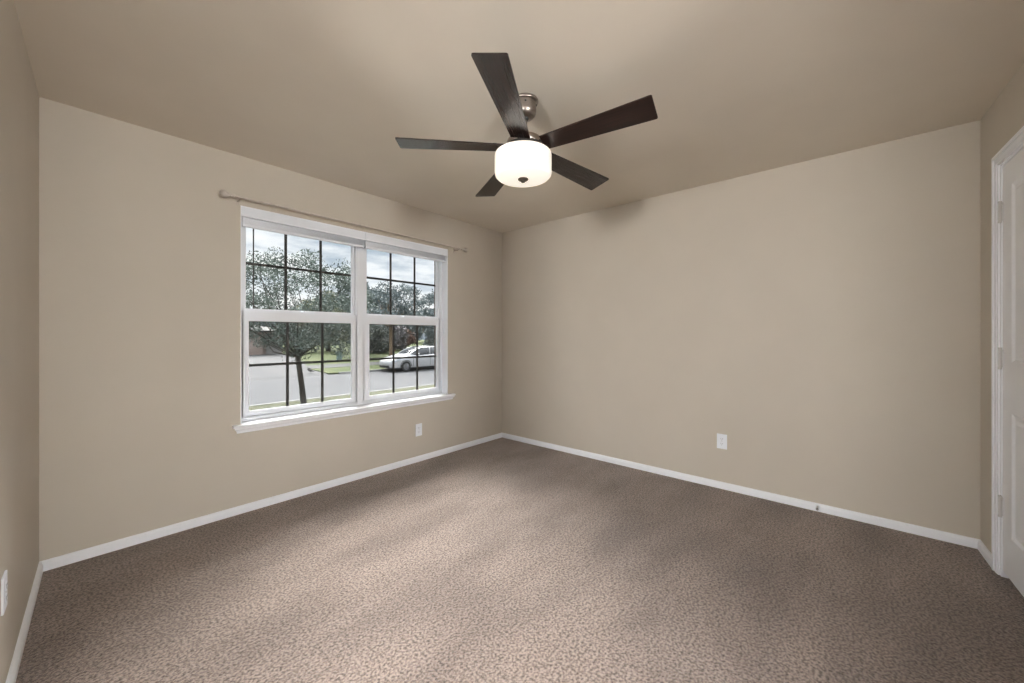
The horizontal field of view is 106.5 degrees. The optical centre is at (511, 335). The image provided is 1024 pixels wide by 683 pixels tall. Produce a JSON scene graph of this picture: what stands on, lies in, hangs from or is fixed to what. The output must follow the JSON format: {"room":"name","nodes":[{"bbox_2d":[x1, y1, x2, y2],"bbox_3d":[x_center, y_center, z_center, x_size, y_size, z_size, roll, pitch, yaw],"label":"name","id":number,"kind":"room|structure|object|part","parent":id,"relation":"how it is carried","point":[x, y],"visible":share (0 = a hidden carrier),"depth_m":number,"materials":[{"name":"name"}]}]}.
{"room":"empty bedroom","nodes":[
{"label":"empty bedroom","id":0,"kind":"room"},
{"bbox_2d":[0,0,38,682],"bbox_3d":[-1.062,0.000,0.607,3.823,2.540,0.120,0,0,43],"label":"wall","id":1,"kind":"structure","parent":0,"point":[19,96],"depth_m":1.42,"materials":[{"name":"paint"}]},
{"bbox_2d":[1,570,7,615],"bbox_3d":[-1.648,0.835,1.241,0.072,0.117,0.008,0,0,43],"label":"wall outlet","id":2,"kind":"object","parent":1,"relation":"attached to","point":[4,580],"visible":1,"depth_m":1.23,"materials":[{"name":"white plastic"}]},
{"bbox_2d":[5,562,42,682],"bbox_3d":[-1.719,1.189,1.312,1.900,0.062,0.014,0,0,43],"label":"baseboard","id":3,"kind":"structure","parent":1,"relation":"attached to","point":[19,648],"depth_m":1.52,"materials":[{"name":"white paint"}]},
{"bbox_2d":[39,97,501,560],"bbox_3d":[-1.315,0.000,3.300,0.135,2.540,3.720,0,0,42],"label":"wall","id":4,"kind":"structure","parent":0,"point":[140,244],"depth_m":2.33,"materials":[{"name":"paint"}]},
{"bbox_2d":[39,433,501,571],"bbox_3d":[-1.264,1.189,3.246,0.014,0.062,3.466,0,0,42],"label":"baseboard","id":5,"kind":"structure","parent":4,"relation":"attached to","point":[52,563],"depth_m":2.54,"materials":[{"name":"white paint"}]},
{"bbox_2d":[242,227,359,421],"bbox_3d":[-1.643,-0.138,3.014,0.070,1.488,0.893,0,0,42],"label":"window","id":6,"kind":"structure","parent":4,"relation":"in","point":[255,315],"depth_m":2.94,"materials":[{"name":"white plastic"}]},
{"bbox_3d":[-1.651,-0.497,3.022,0.024,0.710,0.833,0,0,42],"label":"sash","id":7,"kind":"part","parent":6,"relation":"part of","materials":[{"name":"white plastic"}]},
{"bbox_2d":[246,234,350,311],"bbox_3d":[-1.654,-0.501,3.025,0.006,0.638,0.781,0,0,42],"label":"grille","id":8,"kind":"object","parent":6,"relation":"attached to","point":[284,267],"depth_m":2.93,"materials":[{"name":"brown metal"}]},
{"bbox_3d":[-1.631,0.204,3.005,0.024,0.752,0.833,0,0,42],"label":"sash","id":9,"kind":"part","parent":6,"relation":"part of","materials":[{"name":"white plastic"}]},
{"bbox_2d":[249,322,350,405],"bbox_3d":[-1.635,0.221,3.007,0.006,0.662,0.757,0,0,42],"label":"grille","id":10,"kind":"object","parent":6,"relation":"attached to","point":[341,401],"depth_m":3.08,"materials":[{"name":"brown metal"}]},
{"bbox_3d":[-1.636,-0.140,3.069,0.008,1.440,0.762,0,0,42],"label":"screen frame","id":11,"kind":"part","parent":6,"relation":"part of","materials":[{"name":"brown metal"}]},
{"bbox_2d":[242,207,364,247],"bbox_3d":[-1.569,-0.814,2.953,0.066,0.129,0.885,0,0,42],"label":"window blind","id":12,"kind":"object","parent":6,"relation":"attached to","point":[251,218],"visible":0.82,"depth_m":2.88,"materials":[{"name":"white plastic"}]},
{"bbox_3d":[-1.568,-0.758,2.952,0.025,0.018,0.869,0,0,42],"label":"rail","id":13,"kind":"part","parent":12,"relation":"part of","materials":[{"name":"white plastic"}]},
{"bbox_2d":[219,190,467,252],"bbox_3d":[-1.194,-0.903,3.260,0.100,0.084,2.118,0,0,42],"label":"curtain rod","id":14,"kind":"object","parent":4,"relation":"attached to","point":[223,193],"visible":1,"depth_m":2.87,"materials":[{"name":"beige metal"}]},
{"bbox_2d":[232,393,455,433],"bbox_3d":[-1.269,0.636,3.298,0.138,0.060,1.907,0,0,42],"label":"trim","id":15,"kind":"structure","parent":4,"relation":"attached to","point":[287,420],"depth_m":3.05,"materials":[{"name":"white paint"}]},
{"bbox_2d":[241,205,447,423],"bbox_3d":[-1.292,-0.138,3.300,0.100,1.492,1.786,0,0,42],"label":"trim","id":16,"kind":"structure","parent":4,"relation":"attached to","point":[444,265],"depth_m":3.94,"materials":[{"name":"white paint"}]},
{"bbox_2d":[360,240,441,404],"bbox_3d":[-1.050,-0.138,3.683,0.070,1.488,0.893,0,0,42],"label":"window","id":17,"kind":"structure","parent":4,"relation":"in","point":[366,319],"depth_m":3.60,"materials":[{"name":"white plastic"}]},
{"bbox_3d":[-1.058,-0.497,3.690,0.024,0.710,0.833,0,0,42],"label":"sash","id":18,"kind":"part","parent":17,"relation":"part of","materials":[{"name":"white plastic"}]},
{"bbox_2d":[367,253,434,315],"bbox_3d":[-1.053,-0.501,3.703,0.006,0.638,0.771,0,0,42],"label":"grille","id":19,"kind":"object","parent":17,"relation":"attached to","point":[390,280],"depth_m":3.60,"materials":[{"name":"brown metal"}]},
{"bbox_3d":[-1.039,0.204,3.673,0.024,0.752,0.833,0,0,42],"label":"sash","id":20,"kind":"part","parent":17,"relation":"part of","materials":[{"name":"white plastic"}]},
{"bbox_2d":[369,324,435,392],"bbox_3d":[-1.034,0.221,3.685,0.006,0.662,0.747,0,0,42],"label":"grille","id":21,"kind":"object","parent":17,"relation":"attached to","point":[393,357],"depth_m":3.70,"materials":[{"name":"brown metal"}]},
{"bbox_3d":[-1.062,-0.140,3.716,0.008,1.440,0.827,0,0,42],"label":"screen frame","id":22,"kind":"part","parent":17,"relation":"part of","materials":[{"name":"white metal"}]},
{"bbox_2d":[364,233,446,262],"bbox_3d":[-0.980,-0.814,3.617,0.066,0.129,0.885,0,0,42],"label":"window blind","id":23,"kind":"object","parent":17,"relation":"attached to","point":[372,242],"visible":0.99,"depth_m":3.56,"materials":[{"name":"white plastic"}]},
{"bbox_3d":[-0.980,-0.758,3.616,0.025,0.018,0.869,0,0,42],"label":"rail","id":24,"kind":"part","parent":23,"relation":"part of","materials":[{"name":"white plastic"}]},
{"bbox_2d":[415,423,421,436],"bbox_3d":[-0.894,0.909,3.667,0.008,0.117,0.072,0,0,42],"label":"wall outlet","id":25,"kind":"object","parent":4,"relation":"attached to","point":[418,427],"visible":1,"depth_m":3.66,"materials":[{"name":"white plastic"}]},
{"bbox_2d":[434,261,435,387],"bbox_3d":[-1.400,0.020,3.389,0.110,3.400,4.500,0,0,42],"label":"window frame","id":26,"kind":"structure","parent":0,"point":[434,261],"depth_m":4.11,"materials":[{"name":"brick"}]},
{"bbox_2d":[14,0,1023,232],"bbox_3d":[0.218,-1.270,1.988,3.900,0.100,3.890,0,0,42],"label":"ceiling","id":27,"kind":"structure","parent":0,"point":[324,90],"depth_m":1.81,"materials":[{"name":"paint"}]},
{"bbox_2d":[395,53,657,196],"bbox_3d":[0.097,-1.007,1.999,1.258,0.426,1.249,0,0,42],"label":"ceiling fan","id":28,"kind":"object","parent":27,"relation":"hanging from","point":[526,159],"visible":1,"depth_m":1.86,"materials":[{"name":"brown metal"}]},
{"bbox_3d":[-0.310,-0.975,1.961,0.540,0.006,0.140,0,8,-5],"label":"blade","id":29,"kind":"part","parent":28,"relation":"part of","materials":[{"name":"brown wood"}]},
{"bbox_3d":[-0.080,-0.955,2.341,0.140,0.006,0.540,-10,1,-23],"label":"blade","id":30,"kind":"part","parent":28,"relation":"part of","materials":[{"name":"brown wood"}]},
{"bbox_3d":[-0.020,-0.992,1.625,0.140,0.006,0.540,10,0,14],"label":"blade","id":31,"kind":"part","parent":28,"relation":"part of","materials":[{"name":"brown wood"}]},
{"bbox_3d":[0.058,-0.882,1.992,0.296,0.122,0.296,0,0,42],"label":"lamp shade","id":32,"kind":"part","parent":28,"relation":"part of","materials":[{"name":"white glass"}]},
{"bbox_2d":[499,167,547,186],"bbox_3d":[0.058,-0.821,1.992,0.256,0.014,0.256,0,0,42],"label":"diffuser","id":33,"kind":"object","parent":28,"relation":"attached to","point":[509,176],"depth_m":1.96,"materials":[{"name":"white glass"}]},
{"bbox_3d":[0.353,-0.960,2.239,0.540,0.006,0.140,3,-14,-41],"label":"blade","id":34,"kind":"part","parent":28,"relation":"part of","materials":[{"name":"brown wood"}]},
{"bbox_3d":[0.390,-0.983,1.796,0.540,0.006,0.140,-2,-14,31],"label":"blade","id":35,"kind":"part","parent":28,"relation":"part of","materials":[{"name":"brown wood"}]},
{"bbox_2d":[16,437,1023,682],"bbox_3d":[0.218,1.256,1.988,3.900,0.089,3.890,0,0,42],"label":"floor","id":36,"kind":"structure","parent":0,"point":[500,560],"depth_m":1.80,"materials":[{"name":"brown carpet"}]},
{"bbox_2d":[502,120,979,538],"bbox_3d":[1.307,0.000,3.401,3.656,2.540,0.120,0,0,41],"label":"wall","id":37,"kind":"structure","parent":0,"point":[819,316],"depth_m":2.76,"materials":[{"name":"paint"}]},
{"bbox_2d":[717,433,726,449],"bbox_3d":[1.657,0.839,3.016,0.072,0.117,0.008,0,0,41],"label":"wall outlet","id":38,"kind":"object","parent":37,"relation":"attached to","point":[721,438],"visible":1,"depth_m":3.01,"materials":[{"name":"white plastic"}]},
{"bbox_2d":[502,433,979,548],"bbox_3d":[1.264,1.189,3.351,3.656,0.062,0.014,0,0,41],"label":"baseboard","id":39,"kind":"structure","parent":37,"relation":"attached to","point":[962,540],"depth_m":2.76,"materials":[{"name":"white paint"}]},
{"bbox_2d":[980,62,1023,551],"bbox_3d":[1.563,0.000,0.719,0.120,2.540,3.882,0,0,39],"label":"wall","id":40,"kind":"structure","parent":0,"point":[1004,118],"depth_m":2.06,"materials":[{"name":"paint"}]},
{"bbox_2d":[977,540,990,566],"bbox_3d":[2.571,1.189,2.072,0.014,0.062,0.250,0,0,39],"label":"baseboard","id":41,"kind":"structure","parent":40,"relation":"attached to","point":[981,547],"depth_m":2.08,"materials":[{"name":"white paint"}]},
{"bbox_2d":[991,126,1023,577],"bbox_3d":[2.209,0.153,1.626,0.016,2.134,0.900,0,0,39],"label":"trim","id":42,"kind":"structure","parent":40,"relation":"attached to","point":[1017,140],"depth_m":1.95,"materials":[{"name":"white paint"}]},
{"bbox_2d":[998,147,1023,596],"bbox_3d":[2.218,0.166,1.624,0.112,2.018,0.762,0,0,42],"label":"door","id":43,"kind":"structure","parent":40,"relation":"in","point":[1011,210],"depth_m":1.81,"materials":[{"name":"white paint"}]},
{"label":"outside","id":44,"kind":"structure","parent":0,"visible":0},
{"bbox_2d":[282,340,424,365],"bbox_3d":[-34.359,1.678,50.336,68.000,0.715,110.000,0,0,42],"label":"lawn","id":45,"kind":"structure","parent":44,"point":[316,356],"depth_m":31.88,"materials":[{"name":"green plant"}]},
{"bbox_2d":[256,322,272,326],"bbox_3d":[-34.951,-0.858,49.512,5.498,6.156,8.671,0,0,42],"label":"tree","id":46,"kind":"object","parent":45,"relation":"on","point":[267,323],"visible":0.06,"depth_m":50.27,"materials":[{"name":"green plant"}]},
{"bbox_2d":[249,325,281,354],"bbox_3d":[-27.798,0.120,29.478,10.100,3.200,16.300,0,0,42],"label":"house","id":47,"kind":"structure","parent":45,"relation":"on","point":[254,350],"depth_m":30.99,"materials":[{"name":"pink brick"}]},
{"bbox_3d":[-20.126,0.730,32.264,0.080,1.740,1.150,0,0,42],"label":"garage door","id":48,"kind":"part","parent":47,"relation":"part of","materials":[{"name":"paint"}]},
{"bbox_2d":[281,307,311,348],"bbox_3d":[-23.017,-0.904,42.188,5.755,5.108,4.790,0,0,-15],"label":"tree","id":49,"kind":"object","parent":45,"relation":"on","point":[295,307],"visible":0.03,"depth_m":40.66,"materials":[{"name":"green plant"}]},
{"bbox_2d":[290,290,350,350],"bbox_3d":[-18.002,-1.394,37.315,5.169,6.149,8.027,0,0,42],"label":"tree","id":50,"kind":"object","parent":45,"relation":"on","point":[329,291],"visible":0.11,"depth_m":36.97,"materials":[{"name":"green plant"}]},
{"bbox_2d":[336,352,341,359],"bbox_3d":[-12.328,1.510,27.252,0.360,0.660,0.360,0,0,42],"label":"utility box","id":51,"kind":"object","parent":45,"relation":"on","point":[339,356],"visible":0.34,"depth_m":27.13,"materials":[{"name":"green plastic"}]},
{"bbox_2d":[335,282,393,329],"bbox_3d":[-12.677,-1.486,32.731,4.280,6.552,5.004,0,0,6],"label":"street tree","id":52,"kind":"object","parent":45,"relation":"on","point":[368,288],"visible":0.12,"depth_m":32.52,"materials":[{"name":"green plant"}]},
{"bbox_2d":[369,326,395,353],"bbox_3d":[-12.652,0.400,35.442,3.268,2.932,3.779,0,0,17],"label":"bush","id":53,"kind":"object","parent":45,"relation":"on","point":[376,344],"visible":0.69,"depth_m":34.77,"materials":[{"name":"green plant"}]},
{"bbox_2d":[367,281,424,355],"bbox_3d":[-8.920,-1.044,28.664,4.680,6.128,4.858,0,0,-10],"label":"street tree","id":54,"kind":"object","parent":45,"relation":"on","point":[403,309],"visible":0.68,"depth_m":28.16,"materials":[{"name":"green plant"}]},
{"bbox_2d":[382,325,409,349],"bbox_3d":[-12.724,0.238,39.881,4.169,3.169,3.659,0,0,-18],"label":"bush","id":55,"kind":"object","parent":45,"relation":"on","point":[401,333],"visible":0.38,"depth_m":39.91,"materials":[{"name":"green plant"}]},
{"bbox_2d":[383,308,423,340],"bbox_3d":[-19.006,-1.362,67.481,5.852,6.728,9.120,0,0,42],"label":"tree","id":56,"kind":"object","parent":45,"relation":"on","point":[412,328],"visible":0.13,"depth_m":68.06,"materials":[{"name":"green plant"}]},
{"bbox_2d":[397,327,415,348],"bbox_3d":[-12.716,0.283,43.915,3.525,2.847,3.379,0,0,42],"label":"bush","id":57,"kind":"object","parent":45,"relation":"on","point":[410,340],"visible":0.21,"depth_m":43.54,"materials":[{"name":"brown plant"}]},
{"bbox_2d":[413,289,433,333],"bbox_3d":[-6.638,-1.236,35.770,5.397,6.311,6.112,0,0,42],"label":"street tree","id":58,"kind":"object","parent":45,"relation":"on","point":[429,297],"visible":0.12,"depth_m":34.44,"materials":[{"name":"green plant"}]},
{"bbox_2d":[421,326,433,345],"bbox_3d":[-8.894,0.068,45.516,3.774,3.524,3.608,0,0,-26],"label":"bush","id":59,"kind":"object","parent":45,"relation":"on","point":[428,342],"visible":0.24,"depth_m":44.41,"materials":[{"name":"green plant"}]},
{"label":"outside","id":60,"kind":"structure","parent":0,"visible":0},
{"bbox_2d":[311,365,385,373],"bbox_3d":[9.314,2.092,44.380,2.450,0.235,60.950,0,0,42],"label":"lawn","id":61,"kind":"structure","parent":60,"point":[334,370],"depth_m":22.51,"materials":[{"name":"green plant"}]},
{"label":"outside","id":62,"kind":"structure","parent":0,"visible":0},
{"bbox_2d":[306,362,379,368],"bbox_3d":[7.891,1.998,45.676,1.400,0.235,60.900,0,0,42],"label":"sidewalk","id":63,"kind":"structure","parent":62,"point":[370,363],"depth_m":24.05,"materials":[{"name":"concrete"}]},
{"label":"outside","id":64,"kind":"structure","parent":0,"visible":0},
{"bbox_2d":[249,354,337,380],"bbox_3d":[-22.404,1.933,18.077,15.300,0.715,25.600,0,0,42],"label":"driveway","id":65,"kind":"structure","parent":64,"point":[256,373],"depth_m":21.40,"materials":[{"name":"concrete"}]},
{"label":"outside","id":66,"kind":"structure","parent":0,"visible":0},
{"bbox_2d":[249,385,433,410],"bbox_3d":[8.735,1.860,22.136,9.605,0.680,75.000,0,0,42],"label":"lawn","id":67,"kind":"structure","parent":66,"point":[266,406],"depth_m":12.23,"materials":[{"name":"green plant"}]},
{"bbox_2d":[246,246,382,403],"bbox_3d":[-5.766,-0.161,10.442,4.006,4.550,4.247,0,0,0],"label":"oak tree","id":68,"kind":"object","parent":67,"relation":"on","point":[306,337],"visible":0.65,"depth_m":10.19,"materials":[{"name":"green plant"}]},
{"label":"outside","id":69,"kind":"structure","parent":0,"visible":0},
{"bbox_2d":[249,367,433,404],"bbox_3d":[2.027,2.220,28.086,7.970,0.180,75.000,0,0,42],"label":"street","id":70,"kind":"structure","parent":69,"point":[274,390],"depth_m":16.59,"materials":[{"name":"grey asphalt"}]},
{"bbox_2d":[249,384,433,405],"bbox_3d":[5.075,2.170,25.382,0.180,0.260,75.000,0,0,42],"label":"curb","id":71,"kind":"object","parent":70,"relation":"on","point":[427,384],"depth_m":12.71,"materials":[{"name":"concrete"}]},
{"bbox_2d":[338,369,391,373],"bbox_3d":[7.152,2.175,39.982,0.150,0.250,50.400,0,0,42],"label":"curb","id":72,"kind":"object","parent":70,"relation":"on","point":[375,370],"visible":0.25,"depth_m":22.58,"materials":[{"name":"concrete"}]},
{"bbox_2d":[379,346,433,371],"bbox_3d":[-6.032,1.411,24.027,2.080,1.499,4.450,0,0,42],"label":"parked car","id":73,"kind":"object","parent":70,"relation":"on","point":[405,365],"visible":0.76,"depth_m":23.13,"materials":[{"name":"white paint"}]}
]}

